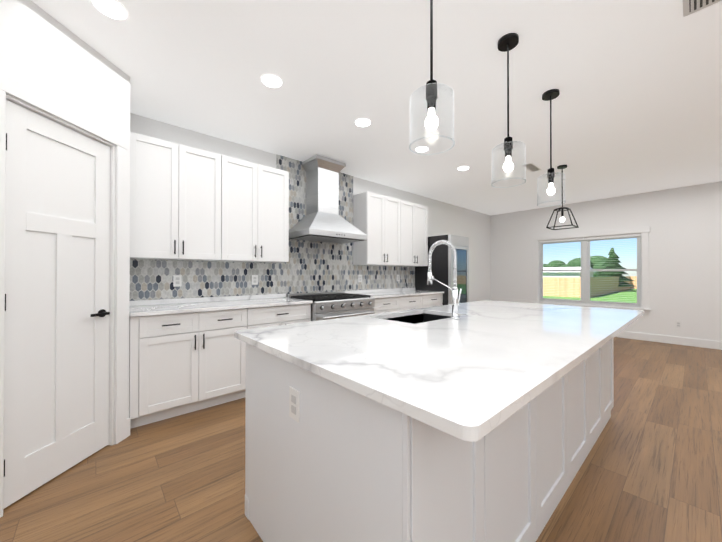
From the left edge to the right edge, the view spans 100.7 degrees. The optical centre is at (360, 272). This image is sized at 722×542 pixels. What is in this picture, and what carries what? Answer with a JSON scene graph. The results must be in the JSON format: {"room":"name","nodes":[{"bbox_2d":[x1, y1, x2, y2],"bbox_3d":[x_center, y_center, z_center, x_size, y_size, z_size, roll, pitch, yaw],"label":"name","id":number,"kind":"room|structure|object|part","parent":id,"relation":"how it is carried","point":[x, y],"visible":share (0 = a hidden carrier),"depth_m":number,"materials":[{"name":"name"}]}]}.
{"room":"kitchen","nodes":[
{"label":"kitchen","id":0,"kind":"room"},
{"bbox_2d":[0,0,129,417],"bbox_3d":[-2.318,-0.134,1.560,1.790,2.740,1.640,0,0,-42],"label":"wall","id":1,"kind":"structure","parent":0,"point":[42,51],"depth_m":1.83,"materials":[{"name":"paint"}]},
{"bbox_2d":[3,99,109,508],"bbox_3d":[-1.822,0.162,1.842,0.088,2.132,0.615,0,0,5],"label":"pantry door","id":2,"kind":"structure","parent":1,"relation":"in","point":[57,301],"depth_m":1.79,"materials":[{"name":"white painted wood"},{"name":"black metal"}]},
{"bbox_2d":[0,72,129,517],"bbox_3d":[-1.821,0.112,1.565,1.057,2.248,1.008,0,0,-42],"label":"door frame","id":3,"kind":"structure","parent":1,"relation":"attached to","point":[119,425],"depth_m":2.15,"materials":[{"name":"white wood"}]},
{"bbox_2d":[130,113,490,301],"bbox_3d":[-0.132,-0.117,4.675,9.400,2.740,0.100,0,0,-42],"label":"wall","id":4,"kind":"structure","parent":0,"point":[444,218],"depth_m":5.92,"materials":[{"name":"paint"}]},
{"bbox_2d":[130,132,229,260],"bbox_3d":[-1.774,-0.661,2.916,0.813,1.070,0.317,0,0,-42],"label":"upper cabinet","id":5,"kind":"object","parent":4,"relation":"attached to","point":[190,203],"depth_m":2.77,"materials":[{"name":"white wood"}]},
{"bbox_2d":[226,157,288,262],"bbox_3d":[-1.258,-0.659,3.376,0.813,1.070,0.317,0,0,-42],"label":"upper cabinet","id":6,"kind":"object","parent":4,"relation":"attached to","point":[259,194],"depth_m":3.28,"materials":[{"name":"white wood"}]},
{"bbox_2d":[129,154,414,300],"bbox_3d":[-0.592,-0.584,4.191,4.275,1.807,0.010,0,0,-42],"label":"tile backsplash","id":7,"kind":"structure","parent":4,"relation":"attached to","point":[312,266],"depth_m":3.90,"materials":[{"name":"tile"}]},
{"bbox_2d":[173,275,181,286],"bbox_3d":[-1.864,0.085,3.041,0.072,0.116,0.007,0,0,-42],"label":"outlet","id":8,"kind":"object","parent":7,"relation":"attached to","point":[177,280],"visible":1,"depth_m":3.04,"materials":[{"name":"white plastic"}]},
{"bbox_2d":[252,275,257,284],"bbox_3d":[-1.267,0.087,3.573,0.072,0.116,0.007,0,0,-42],"label":"outlet","id":9,"kind":"object","parent":7,"relation":"attached to","point":[254,279],"visible":1,"depth_m":3.57,"materials":[{"name":"white plastic"}]},
{"bbox_2d":[289,154,366,243],"bbox_3d":[-0.436,-0.950,3.955,0.910,1.051,0.550,0,0,-42],"label":"range hood","id":10,"kind":"object","parent":4,"relation":"attached to","point":[322,220],"visible":0.98,"depth_m":3.89,"materials":[{"name":"silver metal"}]},
{"bbox_2d":[353,191,404,265],"bbox_3d":[0.285,-0.651,4.752,0.801,1.070,0.317,0,0,-42],"label":"upper cabinet","id":11,"kind":"object","parent":4,"relation":"attached to","point":[395,230],"depth_m":4.57,"materials":[{"name":"white wood"}]},
{"bbox_2d":[405,201,427,266],"bbox_3d":[0.792,-0.649,5.204,0.801,1.070,0.317,0,0,-42],"label":"upper cabinet","id":12,"kind":"object","parent":4,"relation":"attached to","point":[416,215],"depth_m":5.13,"materials":[{"name":"white wood"}]},
{"bbox_2d":[0,337,721,541],"bbox_3d":[2.231,1.269,2.018,9.400,0.060,7.200,0,0,-42],"label":"floor","id":13,"kind":"structure","parent":0,"point":[650,469],"depth_m":1.79,"materials":[{"name":"brown wood"}]},
{"bbox_2d":[129,309,256,428],"bbox_3d":[-1.625,0.795,2.855,0.966,0.898,0.618,0,0,-42],"label":"base cabinet","id":14,"kind":"object","parent":13,"relation":"on","point":[187,355],"depth_m":2.56,"materials":[{"name":"white wood"}]},
{"bbox_2d":[129,297,312,316],"bbox_3d":[-1.367,0.330,3.068,1.630,0.030,0.646,0,0,-42],"label":"countertop","id":15,"kind":"structure","parent":14,"relation":"on","point":[254,302],"depth_m":2.84,"materials":[{"name":"white stone"}]},
{"bbox_2d":[257,305,310,327],"bbox_3d":[-1.062,0.797,3.357,0.786,0.898,0.618,0,0,-42],"label":"base cabinet","id":16,"kind":"object","parent":13,"relation":"on","point":[276,315],"depth_m":3.16,"materials":[{"name":"white wood"}]},
{"bbox_2d":[286,291,374,320],"bbox_3d":[-0.368,0.762,3.869,0.916,0.975,0.755,0,0,-42],"label":"range","id":17,"kind":"object","parent":13,"relation":"on","point":[332,305],"visible":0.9,"depth_m":3.65,"materials":[{"name":"silver metal"}]},
{"bbox_2d":[372,295,404,313],"bbox_3d":[0.162,0.803,4.448,0.632,0.898,0.618,0,0,-42],"label":"base cabinet","id":18,"kind":"object","parent":13,"relation":"on","point":[393,299],"depth_m":4.27,"materials":[{"name":"white wood"}]},
{"bbox_2d":[357,291,443,298],"bbox_3d":[0.573,0.339,4.799,1.710,0.030,0.646,0,0,-42],"label":"countertop","id":19,"kind":"structure","parent":18,"relation":"on","point":[376,294],"depth_m":4.64,"materials":[{"name":"white stone"}]},
{"bbox_2d":[405,295,424,309],"bbox_3d":[0.564,0.805,4.806,0.690,0.898,0.618,0,0,-42],"label":"base cabinet","id":20,"kind":"object","parent":13,"relation":"on","point":[411,301],"depth_m":4.63,"materials":[{"name":"white wood"}]},
{"bbox_2d":[425,295,442,306],"bbox_3d":[0.966,0.807,5.165,0.632,0.898,0.618,0,0,-42],"label":"base cabinet","id":21,"kind":"object","parent":13,"relation":"on","point":[430,300],"depth_m":4.96,"materials":[{"name":"white wood"}]},
{"bbox_2d":[245,320,635,541],"bbox_3d":[0.825,0.789,1.999,2.747,0.899,1.200,0,0,-42],"label":"kitchen island","id":22,"kind":"object","parent":13,"relation":"on","point":[324,462],"depth_m":1.09,"materials":[{"name":"wood"}]},
{"bbox_2d":[289,386,299,422],"bbox_3d":[-0.258,0.509,1.156,0.007,0.116,0.072,0,0,-42],"label":"outlet","id":23,"kind":"object","parent":22,"relation":"attached to","point":[294,391],"depth_m":1.15,"materials":[{"name":"white plastic"}]},
{"bbox_2d":[234,300,643,447],"bbox_3d":[0.828,0.324,2.011,2.830,0.030,1.330,0,0,-42],"label":"island countertop","id":24,"kind":"structure","parent":22,"relation":"on","point":[463,378],"depth_m":1.14,"materials":[{"name":"white stone"}]},
{"bbox_2d":[382,312,445,323],"bbox_3d":[0.422,0.460,2.150,0.654,0.264,0.424,0,0,-42],"label":"sink","id":25,"kind":"object","parent":24,"relation":"in","point":[413,317],"depth_m":2.41,"materials":[{"name":"black metal"}]},
{"bbox_2d":[427,240,461,319],"bbox_3d":[0.574,0.042,2.073,0.090,0.534,0.248,0,0,-42],"label":"faucet","id":26,"kind":"object","parent":24,"relation":"on","point":[455,298],"visible":1,"depth_m":2.00,"materials":[{"name":"silver metal"}]},
{"bbox_2d":[415,235,468,304],"bbox_3d":[1.502,0.308,5.500,0.600,1.900,0.813,0,0,-42],"label":"fridge","id":27,"kind":"object","parent":13,"relation":"on","point":[442,263],"visible":0.27,"depth_m":5.25,"materials":[{"name":"black metal"}]},
{"bbox_2d":[31,0,721,214],"bbox_3d":[2.231,-1.531,2.033,9.400,0.060,7.200,0,0,-42],"label":"ceiling","id":28,"kind":"structure","parent":0,"point":[637,105],"depth_m":2.39,"materials":[{"name":"white paint"}]},
{"bbox_2d":[91,0,128,20],"bbox_3d":[-1.422,-1.499,1.697,0.167,0.006,0.167,0,0,39],"label":"recessed light","id":29,"kind":"object","parent":28,"relation":"in","point":[115,9],"depth_m":1.70,"materials":[{"name":"white"}]},
{"bbox_2d":[261,74,282,87],"bbox_3d":[-0.698,-1.496,2.342,0.167,0.006,0.167,0,0,42],"label":"recessed light","id":30,"kind":"object","parent":28,"relation":"in","point":[269,80],"depth_m":2.33,"materials":[{"name":"white"}]},
{"bbox_2d":[355,118,370,126],"bbox_3d":[0.019,-1.492,2.981,0.167,0.006,0.167,0,0,42],"label":"recessed light","id":31,"kind":"object","parent":28,"relation":"in","point":[361,122],"depth_m":2.97,"materials":[{"name":"white"}]},
{"bbox_2d":[415,146,428,151],"bbox_3d":[0.735,-1.489,3.620,0.167,0.006,0.167,0,0,42],"label":"recessed light","id":32,"kind":"object","parent":28,"relation":"in","point":[421,149],"depth_m":3.61,"materials":[{"name":"white plastic"}]},
{"bbox_2d":[409,0,454,154],"bbox_3d":[0.324,-1.040,1.375,0.207,0.928,0.207,0,0,-42],"label":"pendant light","id":33,"kind":"object","parent":28,"relation":"hanging from","point":[431,121],"visible":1,"depth_m":1.36,"materials":[{"name":"clear glass"}]},
{"bbox_3d":[0.324,-0.701,1.373,0.058,0.098,0.060,0,0,-42],"label":"bulb","id":34,"kind":"part","parent":33,"relation":"part of","materials":[{"name":"white glass"}]},
{"bbox_3d":[0.324,-0.696,1.373,0.207,0.238,0.207,0,0,-42],"label":"lamp shade","id":35,"kind":"part","parent":33,"relation":"part of","materials":[{"name":"clear glass"}]},
{"bbox_2d":[426,0,437,110],"bbox_3d":[0.324,-1.127,1.375,0.124,0.754,0.124,0,0,-42],"label":"socket","id":36,"kind":"object","parent":33,"relation":"attached to","point":[433,96],"depth_m":1.37,"materials":[{"name":"black metal"}]},
{"bbox_2d":[457,166,469,169],"bbox_3d":[1.459,-1.485,4.265,0.167,0.006,0.167,0,0,39],"label":"recessed light","id":37,"kind":"object","parent":28,"relation":"in","point":[462,167],"depth_m":4.26,"materials":[{"name":"white plastic"}]},
{"bbox_2d":[491,33,526,187],"bbox_3d":[0.951,-1.037,1.933,0.207,0.928,0.207,0,0,-42],"label":"pendant light","id":38,"kind":"object","parent":28,"relation":"hanging from","point":[508,42],"visible":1,"depth_m":1.92,"materials":[{"name":"clear glass"}]},
{"bbox_3d":[0.951,-0.698,1.932,0.058,0.098,0.060,0,0,-42],"label":"bulb","id":39,"kind":"part","parent":38,"relation":"part of","materials":[{"name":"white glass"}]},
{"bbox_2d":[498,33,518,157],"bbox_3d":[0.951,-1.124,1.934,0.124,0.754,0.124,0,0,-42],"label":"socket","id":40,"kind":"object","parent":38,"relation":"attached to","point":[509,41],"depth_m":1.93,"materials":[{"name":"black metal"}]},
{"bbox_3d":[0.951,-0.692,1.932,0.207,0.238,0.207,0,0,-42],"label":"lamp shade","id":41,"kind":"part","parent":38,"relation":"part of","materials":[{"name":"clear glass"}]},
{"bbox_2d":[522,163,540,171],"bbox_3d":[2.414,-1.483,4.232,0.400,0.012,0.120,0,0,-42],"label":"ceiling vent","id":42,"kind":"object","parent":28,"relation":"in","point":[531,167],"visible":0.83,"depth_m":4.22,"materials":[{"name":"white"}]},
{"bbox_2d":[537,89,565,206],"bbox_3d":[1.585,-1.034,2.499,0.207,0.928,0.207,0,0,-42],"label":"pendant light","id":43,"kind":"object","parent":28,"relation":"hanging from","point":[550,94],"visible":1,"depth_m":2.49,"materials":[{"name":"clear glass"}]},
{"bbox_2d":[542,89,559,183],"bbox_3d":[1.585,-1.121,2.500,0.124,0.754,0.124,0,0,-42],"label":"socket","id":44,"kind":"object","parent":43,"relation":"attached to","point":[551,94],"depth_m":2.49,"materials":[{"name":"black metal"}]},
{"bbox_3d":[1.585,-0.695,2.497,0.058,0.098,0.060,0,0,-42],"label":"bulb","id":45,"kind":"part","parent":43,"relation":"part of","materials":[{"name":"white glass"}]},
{"bbox_3d":[1.585,-0.689,2.497,0.207,0.238,0.207,0,0,-42],"label":"lamp shade","id":46,"kind":"part","parent":43,"relation":"part of","materials":[{"name":"clear glass"}]},
{"bbox_2d":[546,165,578,229],"bbox_3d":[2.815,-1.056,4.186,0.311,0.865,0.311,0,0,-42],"label":"lantern pendant light","id":47,"kind":"object","parent":28,"relation":"hanging from","point":[562,208],"visible":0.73,"depth_m":4.18,"materials":[{"name":"black metal"}]},
{"bbox_2d":[682,0,721,16],"bbox_3d":[1.875,-1.498,1.501,0.360,0.012,0.360,0,0,-42],"label":"ceiling vent","id":48,"kind":"object","parent":28,"relation":"in","point":[691,7],"visible":1,"depth_m":1.67,"materials":[{"name":"white metal"}]},
{"bbox_2d":[491,181,721,340],"bbox_3d":[5.702,-0.114,5.120,0.100,2.740,7.000,0,0,-42],"label":"wall","id":49,"kind":"structure","parent":0,"point":[685,257],"depth_m":5.38,"materials":[{"name":"paint"}]},
{"bbox_2d":[532,226,650,314],"bbox_3d":[4.664,-0.029,6.238,0.160,1.628,1.990,0,0,-42],"label":"window","id":50,"kind":"structure","parent":49,"relation":"in","point":[644,233],"depth_m":6.18,"materials":[{"name":"white wood"}]},
{"bbox_3d":[4.702,-0.033,6.271,0.050,1.386,1.726,0,0,-42],"label":"window sash","id":51,"kind":"part","parent":50,"relation":"part of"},
{"bbox_2d":[539,234,640,306],"bbox_3d":[4.666,-0.034,6.239,0.036,1.380,1.718,0,0,-42],"label":"window blinds","id":52,"kind":"object","parent":50,"relation":"attached to","point":[598,238],"visible":0.9,"depth_m":6.12,"materials":[{"name":"white plastic"}]},
{"bbox_2d":[615,331,721,349],"bbox_3d":[5.644,1.188,5.088,0.018,0.135,6.960,0,0,-42],"label":"baseboard","id":53,"kind":"structure","parent":49,"relation":"attached to","point":[711,344],"depth_m":5.26,"materials":[{"name":"white wood"}]},
{"bbox_2d":[675,321,680,327],"bbox_3d":[5.535,0.907,5.220,0.007,0.116,0.072,0,0,-42],"label":"outlet","id":54,"kind":"object","parent":49,"relation":"attached to","point":[677,324],"visible":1,"depth_m":5.22,"materials":[{"name":"white plastic"}]},
{"label":"outside","id":55,"kind":"structure","parent":0,"visible":0},
{"bbox_2d":[543,289,636,302],"bbox_3d":[52.790,2.463,51.783,132.280,0.100,160.000,0,0,-42],"label":"ground","id":56,"kind":"structure","parent":55,"point":[630,295],"depth_m":27.28,"materials":[{"name":"green plant"}]},
{"bbox_2d":[543,267,592,276],"bbox_3d":[30.052,0.798,44.446,8.800,3.150,6.500,0,0,-42],"label":"house","id":57,"kind":"structure","parent":56,"relation":"on","point":[561,273],"depth_m":41.84,"materials":[{"name":"grey"}]},
{"bbox_2d":[543,248,634,286],"bbox_3d":[39.363,-0.510,52.060,32.612,5.950,41.460,0,0,-42],"label":"trees","id":58,"kind":"object","parent":56,"relation":"on","point":[613,255],"visible":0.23,"depth_m":38.86,"materials":[{"name":"green plant"}]},
{"bbox_2d":[543,276,636,297],"bbox_3d":[31.645,1.394,32.934,25.060,1.830,120.000,0,0,-42],"label":"fence","id":59,"kind":"object","parent":56,"relation":"on","point":[567,282],"visible":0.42,"depth_m":28.84,"materials":[{"name":"brown wood"}]}
]}

